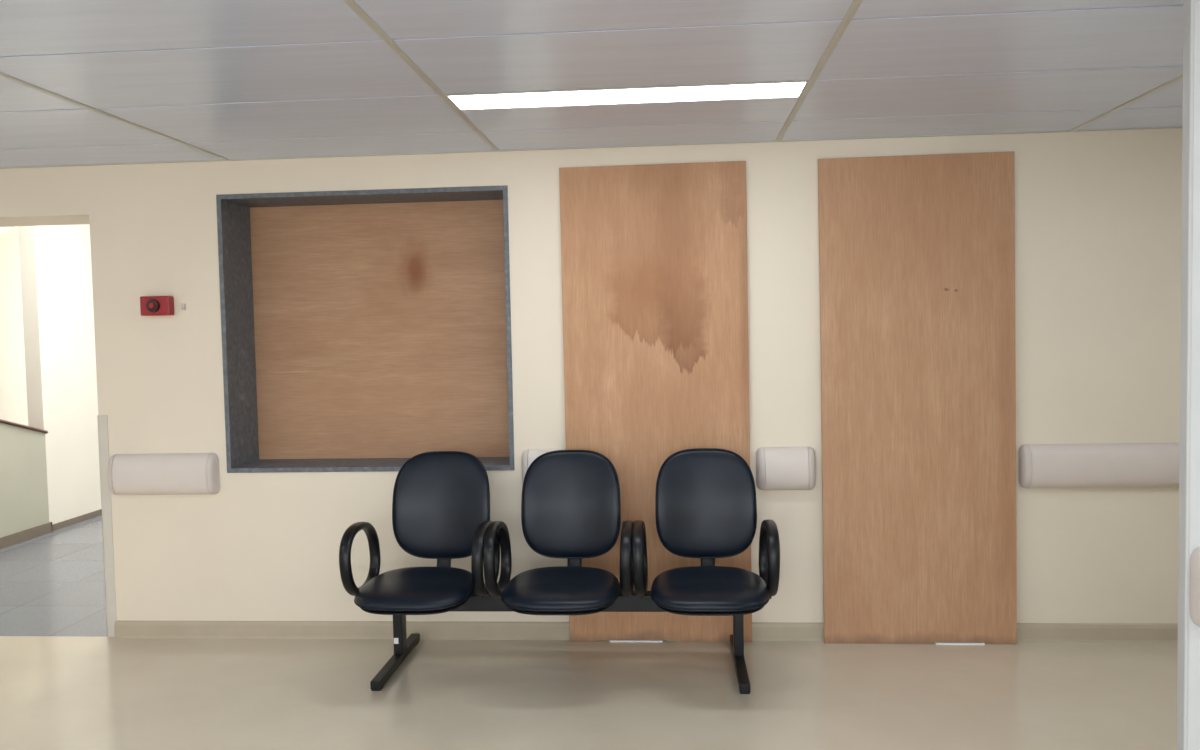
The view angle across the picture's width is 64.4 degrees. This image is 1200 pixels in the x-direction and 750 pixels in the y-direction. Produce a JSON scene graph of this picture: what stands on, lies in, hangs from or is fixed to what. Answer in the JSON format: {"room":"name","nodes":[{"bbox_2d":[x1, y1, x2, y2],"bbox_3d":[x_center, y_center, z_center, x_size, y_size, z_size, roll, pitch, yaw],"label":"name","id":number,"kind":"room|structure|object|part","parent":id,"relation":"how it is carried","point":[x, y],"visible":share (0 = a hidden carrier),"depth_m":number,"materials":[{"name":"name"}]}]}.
{"room":"hospital waiting area","nodes":[
{"label":"hospital waiting area","id":0,"kind":"room"},
{"bbox_2d":[0,227,12,233],"bbox_3d":[-5.171,-0.871,6.439,1.750,1.381,2.840,-1,3,4],"label":"ceiling","id":1,"kind":"structure","parent":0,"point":[2,229],"depth_m":6.83,"materials":[{"name":"white"}]},
{"bbox_2d":[0,226,27,425],"bbox_3d":[-5.864,-0.294,9.431,0.100,2.750,8.640,-1,3,4],"label":"wall","id":2,"kind":"structure","parent":0,"point":[13,392],"depth_m":9.43,"materials":[{"name":"paint"}]},
{"bbox_2d":[0,419,52,548],"bbox_3d":[-4.212,0.524,6.023,0.160,1.378,2.024,-1,3,4],"label":"half wall","id":3,"kind":"structure","parent":0,"point":[24,508],"depth_m":6.75,"materials":[{"name":"beige paint"}]},
{"bbox_2d":[18,224,101,524],"bbox_3d":[-3.925,-0.376,10.297,0.120,2.750,6.620,-1,3,4],"label":"wall","id":4,"kind":"structure","parent":0,"point":[56,268],"depth_m":7.25,"materials":[{"name":"paint"}]},
{"bbox_2d":[52,509,101,530],"bbox_3d":[-3.832,0.974,10.357,0.012,0.045,6.620,-1,3,4],"label":"baseboard","id":5,"kind":"structure","parent":4,"relation":"attached to","point":[96,513],"depth_m":7.38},
{"bbox_2d":[0,515,1177,749],"bbox_3d":[-1.384,1.280,4.518,9.720,0.100,18.320,-1,3,4],"label":"floor","id":6,"kind":"structure","parent":0,"point":[57,692],"depth_m":3.74,"materials":[{"name":"beige plastic"}]},
{"bbox_2d":[339,448,779,693],"bbox_3d":[-0.153,0.785,3.918,1.726,0.897,0.772,-1,3,4],"label":"bench","id":7,"kind":"object","parent":6,"relation":"on","point":[706,503],"visible":1,"depth_m":4.03,"materials":[{"name":"black leather"}]},
{"bbox_3d":[-0.990,0.759,3.945,0.054,0.303,0.403,-1,3,4],"label":"armrest","id":8,"kind":"part","parent":7,"relation":"part of","materials":[{"name":"black plastic"}]},
{"bbox_2d":[355,567,473,610],"bbox_3d":[-0.728,0.850,3.805,0.453,0.074,0.450,-1,3,4],"label":"seat cushion","id":9,"kind":"object","parent":7,"relation":"on","point":[409,588],"depth_m":3.69,"materials":[{"name":"black leather"}]},
{"bbox_2d":[393,451,489,557],"bbox_3d":[-0.681,0.565,4.152,0.426,0.459,0.121,-1,3,4],"label":"backrest cushion","id":10,"kind":"object","parent":7,"relation":"on","point":[441,499],"depth_m":4.12,"materials":[{"name":"black leather"}]},
{"bbox_3d":[-0.466,0.750,3.906,0.054,0.303,0.403,-1,3,4],"label":"armrest","id":11,"kind":"part","parent":7,"relation":"part of","materials":[{"name":"black plastic"}]},
{"bbox_3d":[-0.418,0.750,3.902,0.054,0.303,0.403,-1,3,4],"label":"armrest","id":12,"kind":"part","parent":7,"relation":"part of","materials":[{"name":"black plastic"}]},
{"bbox_2d":[502,566,618,611],"bbox_3d":[-0.150,0.840,3.761,0.453,0.074,0.450,-1,3,4],"label":"seat cushion","id":13,"kind":"object","parent":7,"relation":"on","point":[557,588],"depth_m":3.64,"materials":[{"name":"black leather"}]},
{"bbox_2d":[523,450,620,556],"bbox_3d":[-0.121,0.556,4.110,0.426,0.459,0.121,-1,3,4],"label":"backrest cushion","id":14,"kind":"object","parent":7,"relation":"on","point":[572,501],"depth_m":4.08,"materials":[{"name":"black leather"}]},
{"bbox_3d":[0.113,0.741,3.862,0.054,0.303,0.403,-1,3,4],"label":"armrest","id":15,"kind":"part","parent":7,"relation":"part of","materials":[{"name":"black plastic"}]},
{"bbox_3d":[0.162,0.740,3.859,0.054,0.303,0.403,-1,3,4],"label":"armrest","id":16,"kind":"part","parent":7,"relation":"part of","materials":[{"name":"black plastic"}]},
{"bbox_2d":[657,448,755,556],"bbox_3d":[0.450,0.546,4.067,0.426,0.459,0.121,-1,3,4],"label":"backrest cushion","id":17,"kind":"object","parent":7,"relation":"on","point":[706,497],"depth_m":4.03,"materials":[{"name":"black leather"}]},
{"bbox_2d":[651,566,768,611],"bbox_3d":[0.426,0.831,3.718,0.453,0.074,0.450,-1,3,4],"label":"seat cushion","id":18,"kind":"object","parent":7,"relation":"on","point":[692,588],"depth_m":3.60,"materials":[{"name":"black leather"}]},
{"bbox_3d":[0.677,0.732,3.820,0.054,0.303,0.403,-1,3,4],"label":"armrest","id":19,"kind":"part","parent":7,"relation":"part of","materials":[{"name":"black plastic"}]},
{"bbox_2d":[610,640,662,641],"bbox_3d":[0.165,1.205,4.324,0.240,0.006,0.018,-1,3,4],"label":"paper strip","id":20,"kind":"object","parent":6,"relation":"on","point":[610,640],"visible":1,"depth_m":4.32,"materials":[{"name":"white paper"}]},
{"bbox_2d":[935,642,984,644],"bbox_3d":[1.585,1.182,4.201,0.210,0.006,0.022,-1,3,4],"label":"paper strip","id":21,"kind":"object","parent":6,"relation":"on","point":[936,643],"visible":1,"depth_m":4.19,"materials":[{"name":"white paper"}]},
{"bbox_2d":[0,128,1181,623],"bbox_3d":[-1.402,-0.150,4.588,9.720,2.750,0.360,-1,3,4],"label":"wall","id":22,"kind":"structure","parent":0,"point":[1098,214],"depth_m":4.29,"materials":[{"name":"paint"}]},
{"bbox_2d":[97,415,116,636],"bbox_3d":[-2.333,0.717,4.543,0.048,1.060,0.054,-1,3,4],"label":"trim","id":23,"kind":"structure","parent":22,"relation":"attached to","point":[103,440],"depth_m":4.52,"materials":[{"name":"plastic"}]},
{"bbox_2d":[140,296,173,315],"bbox_3d":[-2.055,-0.320,4.412,0.140,0.090,0.071,-1,3,4],"label":"fire alarm","id":24,"kind":"object","parent":22,"relation":"attached to","point":[149,305],"visible":1,"depth_m":4.39,"materials":[{"name":"red plastic"}]},
{"bbox_3d":[-2.057,-0.320,4.396,0.126,0.074,0.006,-1,3,4],"label":"plate","id":25,"kind":"part","parent":24,"relation":"part of","materials":[{"name":"red plastic"}]},
{"bbox_2d":[108,453,219,494],"bbox_3d":[-2.046,0.467,4.455,0.525,0.195,0.062,-1,3,4],"label":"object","id":26,"kind":"object","parent":22,"relation":"attached to","point":[161,473],"visible":1,"depth_m":4.43,"materials":[{"name":"plastic"}]},
{"bbox_2d":[216,185,514,472],"bbox_3d":[-1.070,-0.206,4.528,1.358,1.292,0.306,-1,3,4],"label":"window","id":27,"kind":"structure","parent":22,"relation":"in","point":[233,210],"depth_m":4.49,"materials":[{"name":"grey metal"}]},
{"bbox_2d":[250,200,508,458],"bbox_3d":[-1.058,-0.214,4.689,1.358,1.292,0.016,-1,3,4],"label":"plywood board","id":28,"kind":"object","parent":22,"relation":"in","point":[380,329],"depth_m":4.68,"materials":[{"name":"brown wood"}]},
{"bbox_2d":[521,449,559,485],"bbox_3d":[-0.260,0.437,4.321,0.198,0.195,0.062,-1,3,4],"label":"bumper cover","id":29,"kind":"object","parent":22,"relation":"attached to","point":[529,455],"visible":0.28,"depth_m":4.31,"materials":[{"name":"plastic"}]},
{"bbox_2d":[114,621,1177,642],"bbox_3d":[0.515,1.162,4.319,5.660,0.078,0.022,-1,3,4],"label":"baseboard","id":30,"kind":"structure","parent":22,"relation":"attached to","point":[432,630],"depth_m":4.40,"materials":[{"name":"plastic"}]},
{"bbox_2d":[559,161,751,641],"bbox_3d":[0.252,0.135,4.276,0.828,2.145,0.035,-1,3,4],"label":"plywood board","id":31,"kind":"object","parent":22,"relation":"attached to","point":[654,256],"visible":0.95,"depth_m":4.26,"materials":[{"name":"brown wood"}]},
{"bbox_2d":[756,446,815,489],"bbox_3d":[0.829,0.419,4.239,0.262,0.195,0.062,-1,3,4],"label":"bumper cover","id":32,"kind":"object","parent":22,"relation":"attached to","point":[777,468],"visible":1,"depth_m":4.22,"materials":[{"name":"plastic"}]},
{"bbox_2d":[818,151,1016,643],"bbox_3d":[1.392,0.115,4.183,0.835,2.147,0.050,-1,3,4],"label":"plywood board","id":33,"kind":"object","parent":22,"relation":"attached to","point":[917,252],"visible":1,"depth_m":4.17,"materials":[{"name":"brown wood"}]},
{"bbox_2d":[1019,442,1178,487],"bbox_3d":[2.579,0.390,4.107,1.484,0.195,0.062,-1,3,4],"label":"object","id":34,"kind":"object","parent":22,"relation":"attached to","point":[1085,465],"visible":0.99,"depth_m":4.12,"materials":[{"name":"plastic"}]},
{"bbox_2d":[0,0,1183,168],"bbox_3d":[-0.536,-0.845,-0.270,7.240,0.124,9.120,-1,3,4],"label":"ceiling","id":35,"kind":"structure","parent":0,"point":[83,82],"depth_m":2.99,"materials":[{"name":"tile"}]},
{"bbox_2d":[446,80,807,109],"bbox_3d":[0.091,-0.982,3.327,1.226,0.022,0.218,-1,3,4],"label":"light","id":36,"kind":"object","parent":35,"relation":"in","point":[771,89],"depth_m":3.32,"materials":[{"name":"white plastic"}]},
{"bbox_2d":[1188,0,1199,749],"bbox_3d":[2.286,0.154,2.205,1.778,2.225,0.030,-1,3,4],"label":"wall partition","id":37,"kind":"structure","parent":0,"point":[1194,630],"depth_m":2.25,"materials":[{"name":"laminate"}]},
{"bbox_2d":[1177,0,1194,749],"bbox_3d":[1.394,0.169,2.272,0.010,2.225,0.035,-1,3,4],"label":"trim","id":38,"kind":"structure","parent":37,"relation":"attached to","point":[1189,5],"depth_m":2.26,"materials":[{"name":"grey metal"}]},
{"bbox_2d":[1190,546,1199,625],"bbox_3d":[2.289,0.490,2.176,1.774,0.195,0.062,-1,3,4],"label":"bumper cover","id":39,"kind":"object","parent":37,"relation":"attached to","point":[1195,556],"visible":1,"depth_m":2.25,"materials":[{"name":"plastic"}]}
]}

